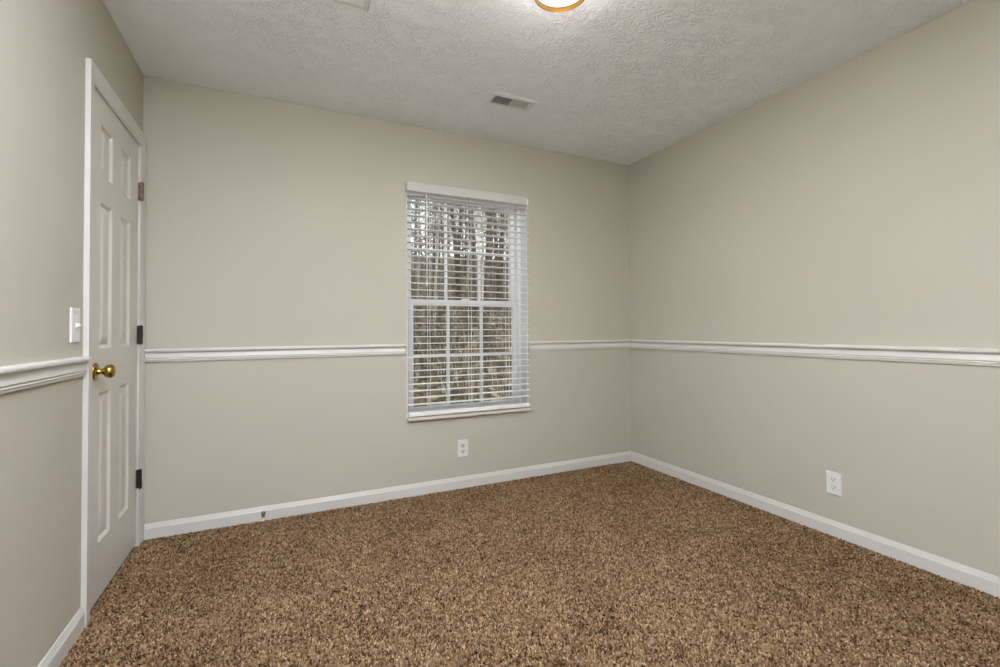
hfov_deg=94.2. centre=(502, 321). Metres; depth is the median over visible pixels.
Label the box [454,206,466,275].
bare tree
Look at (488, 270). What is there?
bare tree
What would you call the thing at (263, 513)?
door stop
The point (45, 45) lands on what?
wall
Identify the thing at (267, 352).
trim
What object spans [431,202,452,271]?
bare tree
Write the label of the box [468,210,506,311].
bare tree
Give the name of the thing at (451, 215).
bare tree
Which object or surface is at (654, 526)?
carpet
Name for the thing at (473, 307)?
undergrowth
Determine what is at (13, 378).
trim
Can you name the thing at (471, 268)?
bare tree
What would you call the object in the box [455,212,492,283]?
bare tree
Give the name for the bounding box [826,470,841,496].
wall outlet
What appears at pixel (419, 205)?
bare tree
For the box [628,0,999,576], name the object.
wall
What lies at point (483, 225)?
bare tree
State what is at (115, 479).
door
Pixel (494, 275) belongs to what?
bare tree
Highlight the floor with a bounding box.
[70,487,986,666]
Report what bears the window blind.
attached to the window
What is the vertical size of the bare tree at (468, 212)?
10.129 m
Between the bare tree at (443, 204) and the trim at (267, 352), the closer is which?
the trim at (267, 352)
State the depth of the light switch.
1.63 m
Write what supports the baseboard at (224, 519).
attached to the wall at (269, 222)
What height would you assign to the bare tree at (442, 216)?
9.764 m
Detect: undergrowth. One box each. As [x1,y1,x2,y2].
[411,252,511,406]
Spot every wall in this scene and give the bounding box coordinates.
[0,0,143,666]
[143,76,630,524]
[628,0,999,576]
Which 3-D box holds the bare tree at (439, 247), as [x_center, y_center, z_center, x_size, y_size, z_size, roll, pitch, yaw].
[-2.034,-4.256,15.103,2.877,8.946,3.501,0,-1,-31]
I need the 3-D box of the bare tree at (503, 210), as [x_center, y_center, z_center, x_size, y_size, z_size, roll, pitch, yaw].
[0.920,-4.031,13.318,2.887,9.442,3.729,0,-1,-5]
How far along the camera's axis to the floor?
1.69 m
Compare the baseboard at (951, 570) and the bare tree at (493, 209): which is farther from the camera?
the bare tree at (493, 209)
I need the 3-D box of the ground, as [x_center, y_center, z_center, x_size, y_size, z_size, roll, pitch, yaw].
[1.166,-2.513,28.560,52.000,10.445,44.000,0,-1,-25]
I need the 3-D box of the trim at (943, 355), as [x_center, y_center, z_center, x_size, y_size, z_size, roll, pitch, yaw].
[1.765,0.152,2.314,0.023,0.071,3.327,0,-1,-25]
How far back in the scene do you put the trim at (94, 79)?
1.76 m
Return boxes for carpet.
[60,461,999,666]
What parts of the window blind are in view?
ladder cord, rail, ladder cord, ladder cord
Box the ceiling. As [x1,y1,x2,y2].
[103,0,972,165]
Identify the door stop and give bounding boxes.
[261,511,265,520]
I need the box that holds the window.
[407,193,530,421]
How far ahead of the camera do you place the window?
3.40 m
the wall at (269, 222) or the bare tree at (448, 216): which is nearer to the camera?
the wall at (269, 222)
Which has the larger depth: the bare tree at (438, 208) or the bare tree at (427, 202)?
the bare tree at (427, 202)
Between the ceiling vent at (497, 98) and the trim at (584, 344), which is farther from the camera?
the trim at (584, 344)
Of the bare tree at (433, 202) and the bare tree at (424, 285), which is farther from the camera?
the bare tree at (433, 202)
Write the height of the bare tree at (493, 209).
12.330 m
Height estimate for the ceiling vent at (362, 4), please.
0.009 m
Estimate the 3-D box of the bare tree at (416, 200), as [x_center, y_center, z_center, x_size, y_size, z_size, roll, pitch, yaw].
[-2.561,-5.577,17.349,2.752,10.219,3.712,-1,-1,33]
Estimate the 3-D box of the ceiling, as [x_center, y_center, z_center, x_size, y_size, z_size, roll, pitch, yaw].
[0.426,-1.401,1.249,3.763,0.120,4.600,0,-1,-25]
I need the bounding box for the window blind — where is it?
[405,181,529,416]
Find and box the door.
[90,90,143,609]
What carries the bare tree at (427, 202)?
on the ground
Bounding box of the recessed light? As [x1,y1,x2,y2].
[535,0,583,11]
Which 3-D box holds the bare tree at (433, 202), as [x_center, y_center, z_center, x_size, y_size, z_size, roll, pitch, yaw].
[-3.927,-6.155,26.472,2.665,8.286,3.243,1,-1,-44]
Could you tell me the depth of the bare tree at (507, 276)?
17.74 m
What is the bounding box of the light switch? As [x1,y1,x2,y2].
[70,307,80,342]
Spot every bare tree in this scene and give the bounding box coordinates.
[411,200,441,354]
[411,201,491,375]
[411,220,440,252]
[412,200,476,320]
[412,202,443,288]
[412,206,432,268]
[413,203,492,312]
[416,200,468,298]
[417,205,469,298]
[419,200,442,334]
[421,202,443,281]
[422,201,481,299]
[422,207,478,317]
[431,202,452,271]
[436,204,507,300]
[442,203,506,314]
[447,204,453,351]
[450,207,487,300]
[451,205,462,295]
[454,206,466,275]
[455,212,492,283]
[461,209,506,309]
[461,210,506,293]
[462,212,499,288]
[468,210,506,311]
[469,210,508,315]
[475,207,507,266]
[475,208,507,360]
[491,210,507,248]
[492,209,503,300]
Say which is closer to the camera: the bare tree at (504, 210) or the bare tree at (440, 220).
the bare tree at (440, 220)
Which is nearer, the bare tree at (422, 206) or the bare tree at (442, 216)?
the bare tree at (442, 216)
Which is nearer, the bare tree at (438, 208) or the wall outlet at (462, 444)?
the wall outlet at (462, 444)
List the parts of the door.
knob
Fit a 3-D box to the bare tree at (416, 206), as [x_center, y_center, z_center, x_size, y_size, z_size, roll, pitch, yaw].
[-1.998,-3.157,12.085,3.597,8.622,2.470,-1,-1,42]
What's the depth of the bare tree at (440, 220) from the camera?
13.92 m
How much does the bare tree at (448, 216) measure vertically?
10.957 m
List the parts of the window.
sash, sash, sill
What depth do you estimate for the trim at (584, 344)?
3.60 m
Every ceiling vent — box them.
[331,0,370,10]
[485,91,537,111]
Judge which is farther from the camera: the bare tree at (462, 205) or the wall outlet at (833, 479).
the bare tree at (462, 205)
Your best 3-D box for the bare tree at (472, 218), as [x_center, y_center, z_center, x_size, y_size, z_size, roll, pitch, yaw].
[-1.267,-5.636,15.896,3.137,11.652,4.232,-1,-1,16]
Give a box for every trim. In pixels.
[0,356,90,394]
[81,58,145,627]
[144,344,405,361]
[529,340,630,350]
[629,340,999,365]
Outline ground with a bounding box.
[411,253,511,406]
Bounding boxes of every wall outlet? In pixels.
[457,439,467,457]
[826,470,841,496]
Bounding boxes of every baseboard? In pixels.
[37,607,84,666]
[144,451,630,539]
[631,452,999,598]
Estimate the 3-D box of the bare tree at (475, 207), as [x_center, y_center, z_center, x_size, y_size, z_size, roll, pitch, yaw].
[-0.215,-4.596,14.616,2.643,9.815,3.565,-1,-1,34]

